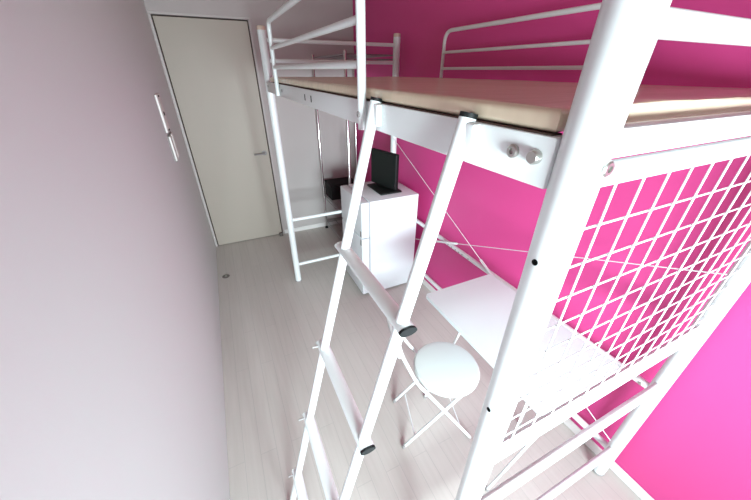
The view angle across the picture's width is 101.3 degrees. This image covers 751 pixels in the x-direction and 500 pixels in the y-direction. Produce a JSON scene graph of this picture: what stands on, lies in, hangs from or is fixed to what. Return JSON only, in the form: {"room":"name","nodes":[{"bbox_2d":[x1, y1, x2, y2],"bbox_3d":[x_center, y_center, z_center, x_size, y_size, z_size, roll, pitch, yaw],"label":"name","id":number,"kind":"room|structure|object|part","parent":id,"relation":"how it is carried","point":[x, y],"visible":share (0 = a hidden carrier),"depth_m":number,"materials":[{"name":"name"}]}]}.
{"room":"bedroom","nodes":[
{"label":"bedroom","id":0,"kind":"room"},
{"bbox_2d":[0,0,229,499],"bbox_3d":[-0.749,0.010,0.857,0.100,2.400,4.900,-13,33,-22],"label":"wall","id":1,"kind":"structure","parent":0,"point":[112,385],"depth_m":0.70,"materials":[{"name":"white paint"}]},
{"bbox_2d":[154,93,169,132],"bbox_3d":[-1.331,-0.857,1.928,0.015,0.215,0.140,-13,33,-22],"label":"intercom","id":2,"kind":"object","parent":1,"relation":"attached to","point":[157,96],"visible":1,"depth_m":1.90,"materials":[{"name":"white plastic"}]},
{"bbox_2d":[167,131,179,161],"bbox_3d":[-1.336,-0.686,2.038,0.016,0.160,0.200,-13,33,-22],"label":"light switch","id":3,"kind":"object","parent":1,"relation":"attached to","point":[171,139],"visible":1,"depth_m":1.99,"materials":[{"name":"grey plastic"}]},
{"bbox_3d":[-1.340,-0.685,2.036,0.006,0.160,0.200,-13,33,-22],"label":"plate","id":4,"kind":"part","parent":3,"relation":"part of","materials":[{"name":"grey plastic"}]},
{"bbox_2d":[143,0,355,244],"bbox_3d":[-0.985,-1.272,3.055,1.657,2.400,0.100,-13,33,-22],"label":"wall","id":5,"kind":"structure","parent":0,"point":[297,121],"depth_m":3.00,"materials":[{"name":"white paint"}]},
{"bbox_2d":[146,10,284,246],"bbox_3d":[-1.380,-0.988,2.936,0.733,2.026,0.006,-13,33,-22],"label":"trim","id":6,"kind":"structure","parent":5,"relation":"attached to","point":[149,12],"depth_m":2.67,"materials":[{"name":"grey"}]},
{"bbox_2d":[153,16,281,244],"bbox_3d":[-1.380,-0.977,2.941,0.675,1.990,0.088,-13,33,-22],"label":"door","id":7,"kind":"structure","parent":5,"relation":"in","point":[210,62],"depth_m":2.82,"materials":[{"name":"beige wood"}]},
{"bbox_3d":[-1.141,-0.957,3.060,0.124,0.048,0.052,-13,33,-22],"label":"handle","id":8,"kind":"part","parent":7,"relation":"part of","materials":[{"name":"grey metal"}]},
{"bbox_2d":[285,220,341,233],"bbox_3d":[-0.639,-0.309,3.740,0.915,0.050,0.007,-13,33,-22],"label":"baseboard","id":9,"kind":"structure","parent":5,"relation":"attached to","point":[338,221],"depth_m":3.68,"materials":[{"name":"white wood"}]},
{"bbox_2d":[216,223,640,499],"bbox_3d":[0.040,0.895,1.808,1.857,0.080,4.900,-13,33,-22],"label":"floor","id":10,"kind":"structure","parent":0,"point":[271,322],"depth_m":1.78,"materials":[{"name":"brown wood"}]},
{"bbox_2d":[311,50,392,240],"bbox_3d":[-0.218,-0.885,3.024,0.448,1.770,0.888,-13,33,-22],"label":"wire rack","id":11,"kind":"object","parent":10,"relation":"on","point":[344,56],"visible":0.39,"depth_m":2.89,"materials":[{"name":"silver metal"}]},
{"bbox_2d":[324,194,341,214],"bbox_3d":[-0.220,-0.476,3.262,0.418,0.036,0.858,-13,33,-22],"label":"wire shelf","id":12,"kind":"object","parent":11,"relation":"attached to","point":[325,195],"depth_m":3.28,"materials":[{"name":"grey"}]},
{"bbox_2d":[326,217,342,240],"bbox_3d":[-0.221,-0.195,3.426,0.418,0.036,0.858,-13,33,-22],"label":"wire shelf","id":13,"kind":"object","parent":11,"relation":"attached to","point":[340,219],"depth_m":3.58,"materials":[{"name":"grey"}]},
{"bbox_2d":[324,177,353,199],"bbox_3d":[-0.384,-0.687,3.420,0.302,0.169,0.228,-13,33,-22],"label":"storage box","id":14,"kind":"object","parent":11,"relation":"on","point":[333,190],"visible":0.57,"depth_m":3.33,"materials":[{"name":"black plastic"}]},
{"bbox_3d":[-0.383,-0.748,3.385,0.302,0.028,0.228,-13,33,-22],"label":"box lid","id":15,"kind":"part","parent":14,"relation":"part of","materials":[{"name":"black plastic"}]},
{"bbox_2d":[313,53,392,60],"bbox_3d":[-0.214,-1.616,2.598,0.418,0.036,0.858,-13,33,-22],"label":"wire shelf","id":16,"kind":"object","parent":11,"relation":"attached to","point":[344,56],"depth_m":2.40,"materials":[{"name":"grey metal"}]},
{"bbox_2d":[340,181,418,293],"bbox_3d":[0.019,-0.118,2.638,0.480,0.834,0.440,-13,33,-22],"label":"mini fridge","id":17,"kind":"object","parent":10,"relation":"on","point":[383,238],"visible":0.68,"depth_m":2.42,"materials":[{"name":"white metal"}]},
{"bbox_3d":[-0.166,-0.310,2.424,0.064,0.283,0.440,-13,33,-22],"label":"freezer door","id":18,"kind":"part","parent":17,"relation":"part of","materials":[{"name":"white metal"}]},
{"bbox_3d":[-0.168,0.043,2.630,0.064,0.519,0.440,-13,33,-22],"label":"door","id":19,"kind":"part","parent":17,"relation":"part of","materials":[{"name":"white"}]},
{"bbox_2d":[367,148,401,194],"bbox_3d":[0.060,-0.616,2.380,0.182,0.286,0.298,-13,33,-22],"label":"television","id":20,"kind":"object","parent":17,"relation":"on","point":[384,164],"visible":0.98,"depth_m":2.36,"materials":[{"name":"black plastic"}]},
{"bbox_2d":[288,96,480,499],"bbox_3d":[-0.117,0.462,0.889,0.424,1.597,0.369,-13,33,-22],"label":"ladder","id":21,"kind":"object","parent":10,"relation":"on","point":[464,142],"visible":1,"depth_m":0.71,"materials":[{"name":"white metal"}]},
{"bbox_3d":[-0.181,0.391,1.003,0.421,1.577,0.025,-13,33,-22],"label":"rail","id":22,"kind":"part","parent":21,"relation":"part of","materials":[{"name":"white metal"}]},
{"bbox_3d":[-0.050,0.531,0.764,0.421,1.577,0.025,-13,33,-22],"label":"rail","id":23,"kind":"part","parent":21,"relation":"part of","materials":[{"name":"white metal"}]},
{"bbox_2d":[387,319,479,448],"bbox_3d":[0.269,0.614,1.482,0.437,0.739,0.308,-3,30,-6],"label":"folding chair","id":24,"kind":"object","parent":10,"relation":"on","point":[445,369],"visible":0.82,"depth_m":1.43,"materials":[{"name":"white plastic"}]},
{"bbox_3d":[0.069,0.331,1.307,0.035,0.064,0.276,-4,30,-7],"label":"backrest","id":25,"kind":"part","parent":24,"relation":"part of","materials":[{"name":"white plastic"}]},
{"bbox_3d":[0.254,0.685,1.678,0.300,0.409,0.016,-3,30,-5],"label":"leg","id":26,"kind":"part","parent":24,"relation":"part of","materials":[{"name":"white metal"}]},
{"bbox_3d":[0.255,0.542,1.600,0.420,0.733,0.016,-4,30,-7],"label":"leg","id":27,"kind":"part","parent":24,"relation":"part of","materials":[{"name":"white metal"}]},
{"bbox_3d":[0.287,0.805,1.471,0.300,0.409,0.016,-5,31,-8],"label":"leg","id":28,"kind":"part","parent":24,"relation":"part of","materials":[{"name":"white metal"}]},
{"bbox_3d":[0.289,0.667,1.386,0.420,0.733,0.016,-4,30,-7],"label":"leg","id":29,"kind":"part","parent":24,"relation":"part of","materials":[{"name":"white metal"}]},
{"bbox_3d":[0.333,0.555,1.456,0.308,0.043,0.308,-13,33,-22],"label":"seat","id":30,"kind":"part","parent":24,"relation":"part of","materials":[{"name":"white plastic"}]},
{"bbox_2d":[256,0,750,499],"bbox_3d":[0.179,-0.143,1.649,1.002,1.874,2.186,-13,33,-22],"label":"bed","id":31,"kind":"object","parent":10,"relation":"on","point":[573,166],"visible":0.9,"depth_m":0.48,"materials":[{"name":"white metal"}]},
{"bbox_3d":[-0.691,-0.527,2.314,0.050,1.842,0.050,-13,33,-22],"label":"post","id":32,"kind":"part","parent":31,"relation":"part of","materials":[{"name":"white metal"}]},
{"bbox_3d":[-0.274,-0.702,1.116,0.021,0.339,1.151,-13,33,-22],"label":"guard rail","id":33,"kind":"part","parent":31,"relation":"part of","materials":[{"name":"white metal"}]},
{"bbox_3d":[0.150,-0.725,2.661,0.050,1.842,0.050,-13,33,-22],"label":"post","id":34,"kind":"part","parent":31,"relation":"part of","materials":[{"name":"white metal"}]},
{"bbox_3d":[-0.238,-0.575,1.169,0.026,0.059,2.088,-13,33,-22],"label":"rail","id":35,"kind":"part","parent":31,"relation":"part of","materials":[{"name":"white metal"}]},
{"bbox_2d":[270,76,750,132],"bbox_3d":[0.203,-0.683,1.266,0.929,0.028,1.945,-13,33,-22],"label":"mattress","id":36,"kind":"object","parent":31,"relation":"on","point":[538,105],"visible":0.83,"depth_m":0.52,"materials":[{"name":"beige fabric"}]},
{"bbox_3d":[0.633,-0.879,1.400,0.020,0.298,1.112,-13,33,-22],"label":"wall guard rail","id":37,"kind":"part","parent":31,"relation":"part of","materials":[{"name":"white metal"}]},
{"bbox_3d":[0.223,0.445,0.652,0.050,1.842,0.050,-13,33,-22],"label":"post","id":38,"kind":"part","parent":31,"relation":"part of","materials":[{"name":"white metal"}]},
{"bbox_3d":[1.063,0.247,0.999,0.050,1.842,0.050,-13,33,-22],"label":"post","id":39,"kind":"part","parent":31,"relation":"part of","materials":[{"name":"white metal"}]},
{"bbox_3d":[0.646,-0.211,0.501,0.888,0.032,0.026,-13,33,-22],"label":"rail","id":40,"kind":"part","parent":31,"relation":"part of","materials":[{"name":"white metal"}]},
{"bbox_2d":[424,274,618,491],"bbox_3d":[0.573,0.627,1.496,0.417,0.700,0.670,-13,33,-22],"label":"desk","id":41,"kind":"object","parent":10,"relation":"on","point":[479,309],"visible":0.63,"depth_m":1.28,"materials":[{"name":"white laminate"}]},
{"bbox_3d":[0.426,0.520,1.688,0.327,0.677,0.013,-16,34,-26],"label":"leg","id":42,"kind":"part","parent":41,"relation":"part of","materials":[{"name":"white metal"}]},
{"bbox_3d":[0.659,0.767,1.265,0.326,0.678,0.057,-13,33,-22],"label":"leg","id":43,"kind":"part","parent":41,"relation":"part of","materials":[{"name":"white metal"}]},
{"bbox_2d":[353,0,750,499],"bbox_3d":[0.838,-0.364,1.511,0.100,2.400,4.900,-13,33,-22],"label":"wall","id":44,"kind":"structure","parent":0,"point":[695,444],"depth_m":1.25,"materials":[{"name":"pink paint"}]},
{"bbox_2d":[422,278,653,499],"bbox_3d":[0.784,0.660,2.080,0.009,0.058,4.700,-13,33,-22],"label":"baseboard","id":45,"kind":"structure","parent":44,"relation":"attached to","point":[634,486],"depth_m":1.45,"materials":[{"name":"white wood"}]}
]}

